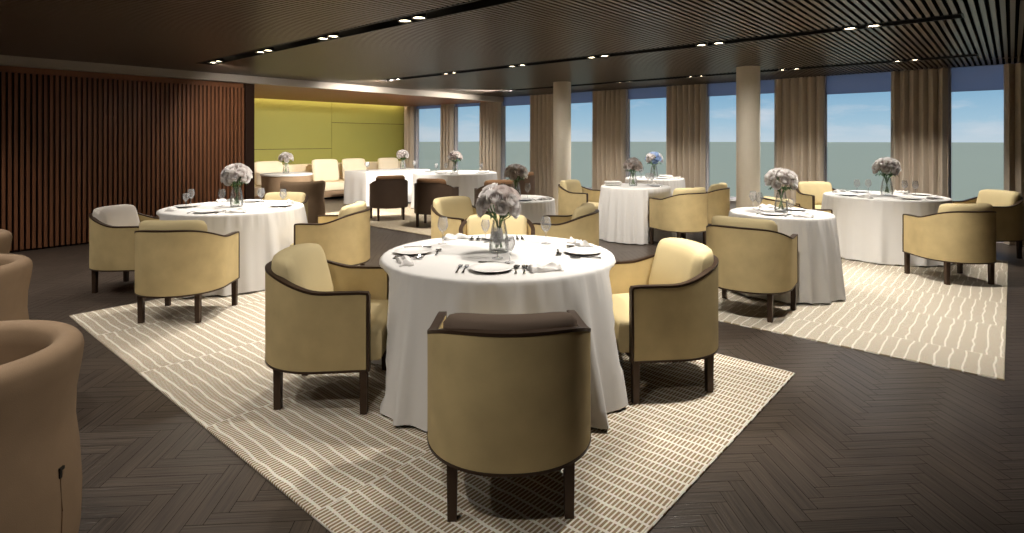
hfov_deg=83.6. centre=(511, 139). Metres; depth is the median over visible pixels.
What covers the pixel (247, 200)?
plate
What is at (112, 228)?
tub chair
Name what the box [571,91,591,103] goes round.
roller blind
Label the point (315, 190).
barrel chair
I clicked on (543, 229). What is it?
wine glass
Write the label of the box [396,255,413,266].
napkin
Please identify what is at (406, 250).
plate
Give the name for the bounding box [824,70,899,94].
roller blind
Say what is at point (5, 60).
trim
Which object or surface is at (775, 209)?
vase
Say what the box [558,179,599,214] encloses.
tub chair
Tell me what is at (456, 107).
window frame
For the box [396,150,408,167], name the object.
bouquet
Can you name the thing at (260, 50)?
recessed light
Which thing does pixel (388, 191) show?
tub chair
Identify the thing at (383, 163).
pillow
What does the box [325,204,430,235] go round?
rug
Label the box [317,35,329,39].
recessed light
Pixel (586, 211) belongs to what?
cushion
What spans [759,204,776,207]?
napkin
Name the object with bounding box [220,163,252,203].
bouquet
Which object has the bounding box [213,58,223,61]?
recessed light
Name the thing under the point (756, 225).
cushion
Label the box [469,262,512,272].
plate
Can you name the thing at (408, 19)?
recessed light
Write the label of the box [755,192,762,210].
wine glass
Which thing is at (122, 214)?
cushion
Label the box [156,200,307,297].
tablecloth
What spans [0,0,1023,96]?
ceiling
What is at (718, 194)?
tub chair
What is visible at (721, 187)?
cushion
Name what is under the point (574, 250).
plate
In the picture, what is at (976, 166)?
sea
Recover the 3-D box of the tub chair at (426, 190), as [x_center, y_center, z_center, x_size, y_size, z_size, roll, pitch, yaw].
[-1.336,1.070,9.956,0.700,0.836,0.713,0,0,15]
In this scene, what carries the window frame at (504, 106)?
attached to the windows at (732, 203)
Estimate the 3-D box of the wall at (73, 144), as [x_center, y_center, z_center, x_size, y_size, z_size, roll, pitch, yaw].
[-7.761,0.150,6.505,0.250,2.700,9.600,0,0,41]
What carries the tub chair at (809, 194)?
on the floor
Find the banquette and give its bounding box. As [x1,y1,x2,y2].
[254,161,402,199]
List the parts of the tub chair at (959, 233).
leg, leg, leg, leg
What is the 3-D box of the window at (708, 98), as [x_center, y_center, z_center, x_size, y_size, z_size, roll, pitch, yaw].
[4.353,-0.015,10.747,1.510,2.330,0.220,0,0,41]
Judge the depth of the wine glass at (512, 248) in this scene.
3.36 m
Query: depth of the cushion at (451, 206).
6.60 m
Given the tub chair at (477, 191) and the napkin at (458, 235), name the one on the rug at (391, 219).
the tub chair at (477, 191)
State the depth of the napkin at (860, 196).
7.10 m
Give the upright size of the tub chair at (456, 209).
0.841 m
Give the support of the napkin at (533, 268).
on the tablecloth at (418, 292)
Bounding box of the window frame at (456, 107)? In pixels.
[456,107,457,169]
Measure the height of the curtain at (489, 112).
2.575 m
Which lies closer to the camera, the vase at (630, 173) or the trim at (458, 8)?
the trim at (458, 8)
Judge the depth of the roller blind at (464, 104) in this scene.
15.62 m
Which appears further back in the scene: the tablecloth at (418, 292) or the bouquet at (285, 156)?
the bouquet at (285, 156)
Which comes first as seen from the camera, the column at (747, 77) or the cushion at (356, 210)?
the cushion at (356, 210)
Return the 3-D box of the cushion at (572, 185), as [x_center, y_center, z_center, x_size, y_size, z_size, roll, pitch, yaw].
[0.966,0.849,9.509,0.249,0.370,0.548,0,0,35]
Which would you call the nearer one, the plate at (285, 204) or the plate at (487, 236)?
the plate at (487, 236)
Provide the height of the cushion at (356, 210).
0.370 m
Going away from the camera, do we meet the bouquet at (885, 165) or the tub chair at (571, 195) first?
the bouquet at (885, 165)
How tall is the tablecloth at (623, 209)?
0.790 m
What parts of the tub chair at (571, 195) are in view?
seat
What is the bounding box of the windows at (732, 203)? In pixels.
[414,56,1022,242]
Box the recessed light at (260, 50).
[255,49,265,52]
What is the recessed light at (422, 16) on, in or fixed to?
attached to the trim at (458, 8)
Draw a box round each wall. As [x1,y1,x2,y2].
[0,65,253,252]
[254,98,403,164]
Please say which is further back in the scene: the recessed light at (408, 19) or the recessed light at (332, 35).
the recessed light at (332, 35)
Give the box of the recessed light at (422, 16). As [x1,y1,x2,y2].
[412,13,426,19]
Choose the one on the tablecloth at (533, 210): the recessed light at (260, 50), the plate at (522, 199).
the plate at (522, 199)
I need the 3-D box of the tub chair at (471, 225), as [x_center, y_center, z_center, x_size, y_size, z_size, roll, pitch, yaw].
[-0.138,1.097,5.238,0.700,0.781,0.713,0,0,-2]
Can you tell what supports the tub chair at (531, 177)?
on the rug at (391, 219)
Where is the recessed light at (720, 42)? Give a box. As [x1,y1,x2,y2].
[712,41,724,44]
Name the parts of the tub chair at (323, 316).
leg, leg, seat, leg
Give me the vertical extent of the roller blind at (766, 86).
0.325 m
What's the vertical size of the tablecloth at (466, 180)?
0.758 m
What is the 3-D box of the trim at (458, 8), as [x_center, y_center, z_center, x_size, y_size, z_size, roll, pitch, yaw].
[-1.254,-1.143,5.500,8.480,0.095,0.230,0,0,41]
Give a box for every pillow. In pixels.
[254,161,282,185]
[312,159,338,181]
[342,158,365,179]
[378,158,398,168]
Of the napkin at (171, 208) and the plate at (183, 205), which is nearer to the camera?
the napkin at (171, 208)
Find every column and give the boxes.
[553,81,570,214]
[736,66,759,207]
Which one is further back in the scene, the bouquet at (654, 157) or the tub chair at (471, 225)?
the bouquet at (654, 157)
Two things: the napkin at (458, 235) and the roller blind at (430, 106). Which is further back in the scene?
the roller blind at (430, 106)
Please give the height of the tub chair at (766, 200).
0.781 m
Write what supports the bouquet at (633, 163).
in the vase at (630, 173)
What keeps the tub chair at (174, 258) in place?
on the rug at (350, 471)
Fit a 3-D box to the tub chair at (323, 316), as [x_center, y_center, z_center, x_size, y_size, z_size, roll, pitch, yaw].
[-1.079,1.067,3.413,0.713,0.841,0.700,0,0,-2]
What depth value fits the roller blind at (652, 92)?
12.06 m
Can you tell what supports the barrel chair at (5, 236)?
on the floor
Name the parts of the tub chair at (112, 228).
leg, leg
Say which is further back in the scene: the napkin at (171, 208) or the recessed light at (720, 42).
the recessed light at (720, 42)
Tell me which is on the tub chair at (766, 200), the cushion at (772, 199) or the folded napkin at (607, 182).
the cushion at (772, 199)
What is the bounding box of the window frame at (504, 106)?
[504,106,505,179]
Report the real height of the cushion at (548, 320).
0.335 m
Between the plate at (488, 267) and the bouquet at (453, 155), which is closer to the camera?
the plate at (488, 267)
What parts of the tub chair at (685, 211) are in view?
leg, leg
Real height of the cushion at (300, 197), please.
0.315 m
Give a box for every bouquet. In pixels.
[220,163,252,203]
[278,152,293,171]
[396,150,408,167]
[448,151,462,170]
[476,183,520,247]
[504,164,527,190]
[623,157,642,183]
[645,152,662,175]
[764,168,798,208]
[872,157,900,192]
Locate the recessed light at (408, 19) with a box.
[398,16,411,22]
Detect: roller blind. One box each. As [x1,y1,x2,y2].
[416,105,439,108]
[455,103,478,106]
[503,95,529,105]
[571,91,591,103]
[628,86,665,99]
[707,78,781,96]
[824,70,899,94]
[949,58,1016,91]
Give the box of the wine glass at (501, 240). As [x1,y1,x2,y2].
[491,227,503,258]
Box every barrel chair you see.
[0,229,11,253]
[0,254,32,320]
[0,320,83,532]
[280,180,325,222]
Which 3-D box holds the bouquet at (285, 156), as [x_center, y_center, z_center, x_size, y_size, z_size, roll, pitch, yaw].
[-4.890,0.474,12.385,0.314,0.427,0.315,0,0,41]
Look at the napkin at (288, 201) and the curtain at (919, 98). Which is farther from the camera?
the curtain at (919, 98)
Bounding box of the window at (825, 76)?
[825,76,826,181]
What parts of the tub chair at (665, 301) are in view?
seat, leg, leg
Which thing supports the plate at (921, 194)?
on the tablecloth at (869, 230)
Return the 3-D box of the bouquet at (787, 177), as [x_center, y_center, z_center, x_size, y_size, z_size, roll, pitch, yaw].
[2.690,0.484,5.735,0.328,0.411,0.331,0,0,41]
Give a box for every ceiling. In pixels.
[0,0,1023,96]
[254,84,489,106]
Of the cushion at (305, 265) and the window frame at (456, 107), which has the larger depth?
the window frame at (456, 107)
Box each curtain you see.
[404,106,413,167]
[440,104,453,169]
[479,101,501,179]
[530,94,552,197]
[592,89,625,189]
[666,84,705,188]
[774,76,824,202]
[890,68,947,196]
[1004,63,1023,245]
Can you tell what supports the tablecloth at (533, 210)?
on the round table
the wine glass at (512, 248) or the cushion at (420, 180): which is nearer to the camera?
the wine glass at (512, 248)
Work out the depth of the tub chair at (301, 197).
7.83 m
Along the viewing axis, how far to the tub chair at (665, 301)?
3.27 m
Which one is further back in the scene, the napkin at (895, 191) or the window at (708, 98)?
the window at (708, 98)
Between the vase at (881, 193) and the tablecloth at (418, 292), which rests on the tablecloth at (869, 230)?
the vase at (881, 193)
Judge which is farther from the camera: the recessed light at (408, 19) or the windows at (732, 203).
the windows at (732, 203)
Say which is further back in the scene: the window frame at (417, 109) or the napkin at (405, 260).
the window frame at (417, 109)
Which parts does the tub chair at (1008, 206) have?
leg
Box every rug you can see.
[69,290,794,532]
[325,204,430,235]
[718,257,1007,380]
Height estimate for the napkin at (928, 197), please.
0.041 m
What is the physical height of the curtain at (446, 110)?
2.575 m
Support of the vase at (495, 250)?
on the tablecloth at (418, 292)
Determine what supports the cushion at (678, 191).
on the tub chair at (685, 211)
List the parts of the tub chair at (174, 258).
leg, leg, leg, leg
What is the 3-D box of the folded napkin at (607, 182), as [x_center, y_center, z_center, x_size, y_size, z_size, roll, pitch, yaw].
[1.553,0.648,8.823,0.252,0.032,0.182,0,0,-2]
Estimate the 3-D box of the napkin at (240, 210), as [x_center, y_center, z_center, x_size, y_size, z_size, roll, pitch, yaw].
[-2.729,0.697,5.672,0.196,0.041,0.098,0,0,-17]
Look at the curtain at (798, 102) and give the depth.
10.01 m
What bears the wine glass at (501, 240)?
on the tablecloth at (418, 292)
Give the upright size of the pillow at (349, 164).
0.570 m
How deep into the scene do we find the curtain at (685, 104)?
11.34 m
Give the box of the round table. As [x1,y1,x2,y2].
[261,175,311,195]
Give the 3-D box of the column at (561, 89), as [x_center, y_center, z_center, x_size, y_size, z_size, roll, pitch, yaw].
[0.952,0.202,10.887,0.360,2.597,0.360,0,0,41]
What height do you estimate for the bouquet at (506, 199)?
0.413 m
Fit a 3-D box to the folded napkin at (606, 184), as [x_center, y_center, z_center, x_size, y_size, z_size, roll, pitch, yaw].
[1.553,0.682,8.823,0.252,0.032,0.182,0,0,7]
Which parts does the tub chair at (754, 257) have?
leg, leg, leg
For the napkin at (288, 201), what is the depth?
6.46 m
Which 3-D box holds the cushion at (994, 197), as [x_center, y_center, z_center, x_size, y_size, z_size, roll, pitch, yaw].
[6.319,0.837,7.426,0.249,0.370,0.548,0,0,-4]
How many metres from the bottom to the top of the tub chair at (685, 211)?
0.836 m
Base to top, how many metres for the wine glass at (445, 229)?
0.185 m
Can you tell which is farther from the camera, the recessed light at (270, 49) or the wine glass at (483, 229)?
the recessed light at (270, 49)
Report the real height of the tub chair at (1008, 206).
0.836 m
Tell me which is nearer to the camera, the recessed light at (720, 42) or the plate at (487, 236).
the plate at (487, 236)
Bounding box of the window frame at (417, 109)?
[417,109,418,168]
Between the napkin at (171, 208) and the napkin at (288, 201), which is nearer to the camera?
the napkin at (171, 208)
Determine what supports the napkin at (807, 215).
on the tablecloth at (820, 272)
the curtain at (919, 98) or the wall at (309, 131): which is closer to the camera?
the curtain at (919, 98)
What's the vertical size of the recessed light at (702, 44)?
0.042 m
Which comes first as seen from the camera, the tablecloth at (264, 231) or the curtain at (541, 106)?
the tablecloth at (264, 231)
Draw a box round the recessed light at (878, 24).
[866,23,881,27]
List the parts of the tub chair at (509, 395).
leg, leg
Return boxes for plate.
[173,204,197,206]
[193,209,219,212]
[243,199,261,201]
[270,203,292,206]
[394,247,431,254]
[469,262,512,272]
[481,234,513,239]
[519,198,531,200]
[564,247,601,254]
[761,212,784,215]
[784,207,804,210]
[840,193,858,195]
[849,190,867,191]
[899,197,922,199]
[908,193,930,195]
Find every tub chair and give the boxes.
[89,204,159,292]
[134,220,239,322]
[259,192,307,221]
[265,243,388,414]
[290,201,369,264]
[369,175,407,220]
[414,178,458,226]
[427,310,590,521]
[431,196,491,238]
[459,214,534,234]
[474,180,517,205]
[516,172,534,194]
[533,202,598,245]
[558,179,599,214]
[609,238,718,404]
[648,187,707,244]
[681,183,729,236]
[706,216,797,322]
[760,196,832,213]
[796,181,835,208]
[902,203,996,284]
[953,189,1023,258]
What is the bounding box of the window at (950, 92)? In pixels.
[949,58,1020,198]
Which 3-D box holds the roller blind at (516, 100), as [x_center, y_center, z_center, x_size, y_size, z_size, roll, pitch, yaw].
[0.181,-1.022,14.393,1.130,0.305,0.070,0,0,41]
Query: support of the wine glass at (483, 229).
on the tablecloth at (418, 292)
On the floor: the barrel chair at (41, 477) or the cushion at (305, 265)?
the barrel chair at (41, 477)
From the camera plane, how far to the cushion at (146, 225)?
4.61 m
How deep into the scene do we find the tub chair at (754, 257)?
4.70 m
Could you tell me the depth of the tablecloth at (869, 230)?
6.92 m
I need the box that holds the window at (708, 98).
[707,96,760,200]
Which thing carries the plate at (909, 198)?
on the tablecloth at (869, 230)
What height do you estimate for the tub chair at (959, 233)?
0.836 m
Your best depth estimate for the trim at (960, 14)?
6.29 m
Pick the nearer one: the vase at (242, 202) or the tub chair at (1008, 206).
the vase at (242, 202)
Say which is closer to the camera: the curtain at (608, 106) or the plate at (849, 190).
the plate at (849, 190)
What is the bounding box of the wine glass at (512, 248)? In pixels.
[504,236,514,262]
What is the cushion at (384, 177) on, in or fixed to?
on the tub chair at (388, 191)
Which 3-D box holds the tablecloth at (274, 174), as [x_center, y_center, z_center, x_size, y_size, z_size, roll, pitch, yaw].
[-4.871,0.739,12.397,1.072,0.038,1.072,0,0,41]
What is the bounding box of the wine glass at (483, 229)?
[481,219,489,240]
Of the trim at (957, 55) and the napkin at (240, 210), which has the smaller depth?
the napkin at (240, 210)
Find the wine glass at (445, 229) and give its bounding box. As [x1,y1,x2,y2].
[438,217,447,244]
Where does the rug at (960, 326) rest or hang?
on the floor
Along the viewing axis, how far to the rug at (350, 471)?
2.89 m
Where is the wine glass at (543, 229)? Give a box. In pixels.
[541,216,550,243]
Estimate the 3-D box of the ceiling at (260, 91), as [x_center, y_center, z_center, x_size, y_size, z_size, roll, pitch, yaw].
[-3.817,-1.130,13.879,4.000,0.260,6.700,0,0,41]
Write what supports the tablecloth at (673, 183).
on the round table
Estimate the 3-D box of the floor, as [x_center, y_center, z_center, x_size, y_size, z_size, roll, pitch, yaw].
[-2.451,1.502,6.318,16.000,0.004,16.300,0,0,41]
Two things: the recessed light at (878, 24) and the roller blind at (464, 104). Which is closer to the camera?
the recessed light at (878, 24)
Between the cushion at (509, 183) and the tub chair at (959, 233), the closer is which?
the tub chair at (959, 233)
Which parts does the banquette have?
seat, backrest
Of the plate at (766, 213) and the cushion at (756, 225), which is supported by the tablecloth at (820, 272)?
the plate at (766, 213)
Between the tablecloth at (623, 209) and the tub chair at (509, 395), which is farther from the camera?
the tablecloth at (623, 209)
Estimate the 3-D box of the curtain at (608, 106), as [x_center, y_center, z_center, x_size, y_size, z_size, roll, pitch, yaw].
[2.103,0.201,12.548,0.830,2.575,0.158,0,0,40]
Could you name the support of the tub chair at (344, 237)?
on the rug at (350, 471)
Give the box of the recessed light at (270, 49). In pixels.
[262,47,273,51]
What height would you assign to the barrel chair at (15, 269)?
0.801 m
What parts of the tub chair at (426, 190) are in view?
leg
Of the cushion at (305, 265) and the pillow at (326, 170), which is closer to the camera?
the cushion at (305, 265)
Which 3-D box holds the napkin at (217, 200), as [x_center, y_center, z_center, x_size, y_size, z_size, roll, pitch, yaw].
[-3.335,0.697,6.667,0.196,0.041,0.098,0,0,-24]
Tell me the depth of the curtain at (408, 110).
17.01 m
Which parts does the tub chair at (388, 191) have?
leg, leg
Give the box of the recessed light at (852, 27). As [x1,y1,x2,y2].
[842,26,857,29]
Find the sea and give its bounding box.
[419,141,1003,200]
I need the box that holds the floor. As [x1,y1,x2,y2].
[9,198,1023,532]
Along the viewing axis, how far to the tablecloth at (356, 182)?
13.16 m
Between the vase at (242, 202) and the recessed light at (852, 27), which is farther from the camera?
the vase at (242, 202)
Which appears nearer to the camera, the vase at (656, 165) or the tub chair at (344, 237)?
the tub chair at (344, 237)
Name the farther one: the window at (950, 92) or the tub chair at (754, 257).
the window at (950, 92)
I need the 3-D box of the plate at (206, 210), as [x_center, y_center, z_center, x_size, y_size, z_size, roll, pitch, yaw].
[-3.029,0.710,5.689,0.241,0.016,0.241,0,0,41]
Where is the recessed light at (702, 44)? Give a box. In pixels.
[695,43,706,46]
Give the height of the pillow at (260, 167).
0.560 m
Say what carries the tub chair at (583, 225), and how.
on the floor
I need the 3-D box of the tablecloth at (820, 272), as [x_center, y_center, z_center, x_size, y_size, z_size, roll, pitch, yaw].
[2.666,1.099,5.723,1.137,0.758,1.167,0,0,18]
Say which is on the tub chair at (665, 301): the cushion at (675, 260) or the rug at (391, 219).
the cushion at (675, 260)
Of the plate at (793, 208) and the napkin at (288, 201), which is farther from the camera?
the napkin at (288, 201)
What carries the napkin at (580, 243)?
on the tablecloth at (418, 292)
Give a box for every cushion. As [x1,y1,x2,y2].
[93,204,139,225]
[139,220,207,231]
[264,192,305,202]
[271,243,333,290]
[337,201,366,218]
[376,175,404,179]
[416,178,445,183]
[433,196,473,219]
[443,312,576,329]
[484,180,513,185]
[560,179,582,192]
[571,202,594,219]
[649,238,713,283]
[672,187,705,195]
[708,183,726,191]
[712,216,777,231]
[764,196,795,204]
[937,203,992,212]
[976,189,1020,205]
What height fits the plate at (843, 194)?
0.016 m
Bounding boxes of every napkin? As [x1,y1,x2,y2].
[164,206,177,211]
[216,198,234,201]
[225,208,246,212]
[285,199,295,203]
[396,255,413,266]
[442,233,468,239]
[526,262,563,272]
[537,196,551,199]
[566,237,590,246]
[604,181,621,183]
[605,183,620,185]
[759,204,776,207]
[793,213,813,217]
[857,195,872,198]
[894,190,910,192]
[926,196,942,199]
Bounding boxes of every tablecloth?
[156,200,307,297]
[260,172,312,176]
[344,168,429,205]
[371,234,627,431]
[410,170,496,207]
[477,195,555,222]
[598,183,675,244]
[625,176,684,194]
[728,207,845,303]
[821,191,952,265]
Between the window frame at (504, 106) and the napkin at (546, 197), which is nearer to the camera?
the napkin at (546, 197)
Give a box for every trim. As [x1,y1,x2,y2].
[0,55,503,101]
[196,0,520,64]
[377,3,964,80]
[495,47,978,91]
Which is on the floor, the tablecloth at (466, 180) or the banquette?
the banquette
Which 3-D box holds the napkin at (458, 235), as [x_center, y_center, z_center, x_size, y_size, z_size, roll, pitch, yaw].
[-0.408,0.698,4.170,0.199,0.039,0.092,0,0,-18]
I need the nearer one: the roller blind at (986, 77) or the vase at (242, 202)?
the vase at (242, 202)
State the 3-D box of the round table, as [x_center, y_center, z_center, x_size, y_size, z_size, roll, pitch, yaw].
[-4.871,1.115,12.397,1.050,0.771,1.050,0,0,41]
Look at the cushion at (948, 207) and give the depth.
5.84 m
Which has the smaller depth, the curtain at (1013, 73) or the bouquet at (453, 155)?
the curtain at (1013, 73)
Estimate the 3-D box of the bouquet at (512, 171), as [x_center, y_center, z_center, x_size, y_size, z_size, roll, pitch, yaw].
[0.055,0.491,7.100,0.294,0.396,0.301,0,0,41]
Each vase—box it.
[230,186,243,206]
[489,220,508,253]
[629,173,636,185]
[650,165,657,177]
[774,191,787,212]
[880,177,893,195]
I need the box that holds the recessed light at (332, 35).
[327,32,339,37]

